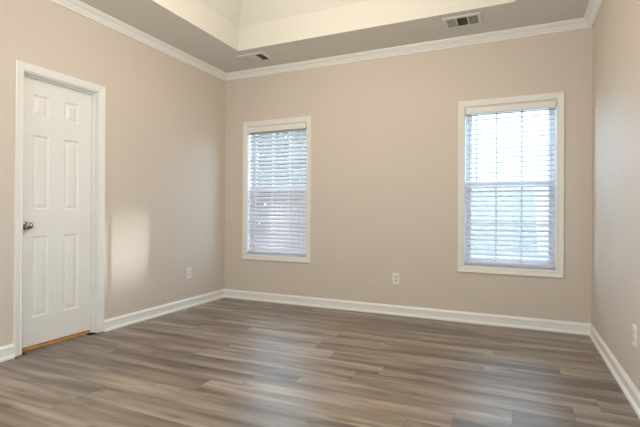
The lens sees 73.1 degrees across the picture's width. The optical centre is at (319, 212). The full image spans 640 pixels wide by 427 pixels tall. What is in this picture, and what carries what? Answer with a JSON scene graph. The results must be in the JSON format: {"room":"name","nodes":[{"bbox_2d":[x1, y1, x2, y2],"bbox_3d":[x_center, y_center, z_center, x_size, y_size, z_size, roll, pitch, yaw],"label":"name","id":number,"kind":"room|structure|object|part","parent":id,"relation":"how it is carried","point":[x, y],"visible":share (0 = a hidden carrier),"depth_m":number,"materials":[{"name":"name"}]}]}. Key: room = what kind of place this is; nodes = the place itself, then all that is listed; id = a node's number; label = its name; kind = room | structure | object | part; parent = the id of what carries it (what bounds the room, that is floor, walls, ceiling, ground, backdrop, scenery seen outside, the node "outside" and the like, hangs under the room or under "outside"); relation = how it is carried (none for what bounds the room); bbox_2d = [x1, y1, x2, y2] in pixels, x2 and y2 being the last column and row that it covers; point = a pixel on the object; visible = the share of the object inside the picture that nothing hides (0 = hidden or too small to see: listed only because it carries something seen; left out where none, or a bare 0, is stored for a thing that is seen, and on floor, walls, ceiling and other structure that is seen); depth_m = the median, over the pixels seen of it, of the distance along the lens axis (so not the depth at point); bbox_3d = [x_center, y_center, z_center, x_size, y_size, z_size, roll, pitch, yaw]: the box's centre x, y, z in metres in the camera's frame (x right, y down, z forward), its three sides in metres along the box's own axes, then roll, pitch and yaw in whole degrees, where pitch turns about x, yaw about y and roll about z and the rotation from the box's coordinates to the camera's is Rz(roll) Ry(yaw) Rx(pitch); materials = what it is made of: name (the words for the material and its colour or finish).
{"room":"empty bedroom","nodes":[
{"label":"empty bedroom","id":0,"kind":"room"},
{"bbox_2d":[0,0,224,356],"bbox_3d":[-2.239,-0.324,3.065,0.140,2.707,4.920,0,0,24],"label":"wall","id":1,"kind":"structure","parent":0,"point":[165,135],"depth_m":4.05,"materials":[{"name":"beige paint"}]},
{"bbox_2d":[0,344,14,361],"bbox_3d":[-2.673,0.976,1.918,0.023,0.100,2.481,0,0,24],"label":"baseboard","id":2,"kind":"structure","parent":1,"relation":"attached to","point":[7,351],"depth_m":3.01,"materials":[{"name":"white paint"}]},
{"bbox_2d":[13,59,105,356],"bbox_3d":[-2.073,-0.025,3.416,0.158,2.110,0.736,0,0,24],"label":"door","id":3,"kind":"structure","parent":1,"relation":"in","point":[60,119],"depth_m":3.42,"materials":[{"name":"white paint"}]},
{"bbox_3d":[-2.157,0.100,3.183,0.066,0.064,0.064,0,0,24],"label":"knob","id":4,"kind":"part","parent":3,"relation":"part of","materials":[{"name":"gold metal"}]},
{"bbox_2d":[50,0,226,80],"bbox_3d":[-2.131,-1.644,3.021,0.080,0.066,4.920,0,0,24],"label":"trim","id":5,"kind":"structure","parent":1,"relation":"attached to","point":[77,6],"depth_m":3.98,"materials":[{"name":"white paint"}]},
{"bbox_2d":[103,289,223,331],"bbox_3d":[-1.512,0.985,4.497,0.023,0.100,1.703,0,0,24],"label":"baseboard","id":6,"kind":"structure","parent":1,"relation":"attached to","point":[113,323],"depth_m":4.29,"materials":[{"name":"white paint"}]},
{"bbox_2d":[187,268,190,278],"bbox_3d":[-1.426,0.663,4.701,0.008,0.115,0.070,0,0,24],"label":"wall outlet","id":7,"kind":"object","parent":1,"relation":"attached to","point":[188,269],"visible":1,"depth_m":4.69,"materials":[{"name":"white plastic"}]},
{"bbox_2d":[0,298,639,426],"bbox_3d":[-0.433,1.099,2.247,4.119,0.120,5.200,0,0,24],"label":"floor","id":8,"kind":"structure","parent":0,"point":[223,362],"depth_m":2.77,"materials":[{"name":"grey wood"}]},
{"bbox_2d":[79,0,589,72],"bbox_3d":[-0.414,-2.216,2.250,4.119,1.095,5.200,0,0,24],"label":"ceiling","id":9,"kind":"structure","parent":0,"point":[213,32],"depth_m":4.01,"materials":[{"name":"white paint"}]},
{"bbox_2d":[237,52,272,62],"bbox_3d":[-0.696,-1.657,4.650,0.320,0.022,0.240,0,0,24],"label":"ceiling vent","id":10,"kind":"object","parent":9,"relation":"in","point":[258,56],"visible":1,"depth_m":4.63,"materials":[{"name":"white metal"}]},
{"bbox_2d":[441,12,482,29],"bbox_3d":[1.235,-1.647,3.738,0.320,0.022,0.240,0,0,24],"label":"ceiling vent","id":11,"kind":"object","parent":9,"relation":"in","point":[471,19],"visible":1,"depth_m":3.73,"materials":[{"name":"white metal"}]},
{"bbox_2d":[224,28,592,323],"bbox_3d":[0.614,-0.307,4.555,4.119,2.707,0.140,0,0,24],"label":"wall","id":12,"kind":"structure","parent":0,"point":[384,150],"depth_m":4.36,"materials":[{"name":"beige paint"}]},
{"bbox_2d":[242,116,311,262],"bbox_3d":[-0.483,-0.254,5.039,0.901,1.634,0.158,0,0,24],"label":"window","id":13,"kind":"structure","parent":12,"relation":"in","point":[246,254],"depth_m":5.05,"materials":[{"name":"white paint"}]},
{"bbox_3d":[-0.457,-0.625,5.093,0.751,0.742,0.024,0,0,24],"label":"sash","id":14,"kind":"part","parent":13,"relation":"part of","materials":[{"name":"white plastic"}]},
{"bbox_2d":[248,122,306,254],"bbox_3d":[-0.497,-0.262,5.007,0.767,1.487,0.078,0,0,24],"label":"window blind","id":15,"kind":"object","parent":13,"relation":"attached to","point":[290,213],"visible":0.9,"depth_m":5.01,"materials":[{"name":"white paint"}]},
{"bbox_3d":[-0.764,-0.245,5.140,0.002,1.428,0.055,0,0,24],"label":"ladder cord","id":16,"kind":"part","parent":15,"relation":"part of","materials":[{"name":"white fabric"}]},
{"bbox_3d":[-0.496,0.470,5.017,0.761,0.024,0.052,0,0,24],"label":"rail","id":17,"kind":"part","parent":15,"relation":"part of","materials":[{"name":"white plastic"}]},
{"bbox_3d":[-0.465,-0.244,5.005,0.002,1.428,0.055,0,0,24],"label":"ladder cord","id":18,"kind":"part","parent":15,"relation":"part of","materials":[{"name":"white fabric"}]},
{"bbox_3d":[-0.230,-0.243,4.900,0.002,1.428,0.055,0,0,24],"label":"ladder cord","id":19,"kind":"part","parent":15,"relation":"part of","materials":[{"name":"white fabric"}]},
{"bbox_3d":[-0.471,0.099,5.068,0.751,0.778,0.024,0,0,24],"label":"sash","id":20,"kind":"part","parent":13,"relation":"part of","materials":[{"name":"white plastic"}]},
{"bbox_2d":[393,273,398,283],"bbox_3d":[0.773,0.676,4.399,0.070,0.115,0.008,0,0,24],"label":"wall outlet","id":21,"kind":"object","parent":12,"relation":"attached to","point":[395,275],"visible":1,"depth_m":4.39,"materials":[{"name":"white plastic"}]},
{"bbox_2d":[224,289,590,335],"bbox_3d":[0.573,0.996,4.479,3.839,0.100,0.023,0,0,24],"label":"baseboard","id":22,"kind":"structure","parent":12,"relation":"attached to","point":[568,327],"depth_m":4.28,"materials":[{"name":"white paint"}]},
{"bbox_2d":[226,18,592,80],"bbox_3d":[0.576,-1.628,4.456,3.839,0.066,0.080,0,0,24],"label":"trim","id":23,"kind":"structure","parent":12,"relation":"attached to","point":[580,23],"depth_m":4.26,"materials":[{"name":"white paint"}]},
{"bbox_2d":[457,91,564,277],"bbox_3d":[1.762,-0.242,4.028,0.892,1.634,0.158,0,0,24],"label":"window","id":24,"kind":"structure","parent":12,"relation":"in","point":[557,271],"depth_m":3.98,"materials":[{"name":"white paint"}]},
{"bbox_3d":[1.788,-0.613,4.082,0.742,0.742,0.024,0,0,24],"label":"sash","id":25,"kind":"part","parent":24,"relation":"part of","materials":[{"name":"white plastic"}]},
{"bbox_3d":[1.773,0.111,4.058,0.742,0.778,0.024,0,0,24],"label":"sash","id":26,"kind":"part","parent":24,"relation":"part of","materials":[{"name":"white plastic"}]},
{"bbox_2d":[466,100,555,267],"bbox_3d":[1.747,-0.250,3.996,0.758,1.487,0.078,0,0,24],"label":"window blind","id":27,"kind":"object","parent":24,"relation":"attached to","point":[542,105],"visible":1,"depth_m":3.99,"materials":[{"name":"white vinyl"}]},
{"bbox_3d":[1.435,-0.234,4.150,0.002,1.428,0.055,0,0,24],"label":"ladder cord","id":28,"kind":"part","parent":27,"relation":"part of","materials":[{"name":"white fabric"}]},
{"bbox_3d":[1.748,0.482,4.006,0.752,0.024,0.052,0,0,24],"label":"rail","id":29,"kind":"part","parent":27,"relation":"part of","materials":[{"name":"white plastic"}]},
{"bbox_3d":[2.069,-0.231,3.864,0.002,1.428,0.055,0,0,24],"label":"ladder cord","id":30,"kind":"part","parent":27,"relation":"part of","materials":[{"name":"white fabric"}]},
{"bbox_2d":[591,0,639,391],"bbox_3d":[1.389,-0.305,1.431,0.140,2.707,4.920,0,0,24],"label":"wall","id":31,"kind":"structure","parent":0,"point":[615,308],"depth_m":2.77,"materials":[{"name":"beige paint"}]},
{"bbox_2d":[584,0,603,26],"bbox_3d":[1.296,-1.626,1.478,0.080,0.066,4.920,0,0,24],"label":"trim","id":32,"kind":"structure","parent":31,"relation":"attached to","point":[593,9],"depth_m":3.47,"materials":[{"name":"white paint"}]},
{"bbox_2d":[589,324,639,418],"bbox_3d":[1.308,0.998,1.464,0.023,0.100,4.920,0,0,24],"label":"baseboard","id":33,"kind":"structure","parent":31,"relation":"attached to","point":[629,389],"depth_m":2.69,"materials":[{"name":"white paint"}]},
{"bbox_2d":[632,324,636,347],"bbox_3d":[1.725,0.678,2.368,0.008,0.115,0.070,0,0,24],"label":"wall outlet","id":34,"kind":"object","parent":31,"relation":"attached to","point":[634,342],"visible":1,"depth_m":2.35,"materials":[{"name":"white plastic"}]},
{"label":"outside","id":35,"kind":"structure","parent":0,"visible":0},
{"label":"ground","id":36,"kind":"structure","parent":35,"visible":0},
{"bbox_2d":[256,134,304,246],"bbox_3d":[-2.008,-1.083,17.033,4.834,5.752,4.889,0,0,24],"label":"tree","id":37,"kind":"object","parent":36,"relation":"on","point":[261,134],"visible":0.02,"depth_m":15.94,"materials":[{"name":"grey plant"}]},
{"bbox_2d":[256,131,306,243],"bbox_3d":[-0.217,-0.765,12.952,3.579,5.130,3.592,0,0,24],"label":"tree","id":38,"kind":"object","parent":36,"relation":"on","point":[298,131],"visible":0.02,"depth_m":12.13,"materials":[{"name":"grey plant"}]},
{"bbox_2d":[472,109,547,259],"bbox_3d":[8.857,-2.421,16.676,10.300,8.550,7.800,0,0,24],"label":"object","id":39,"kind":"structure","parent":36,"relation":"on","point":[543,111],"depth_m":14.01,"materials":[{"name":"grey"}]}
]}

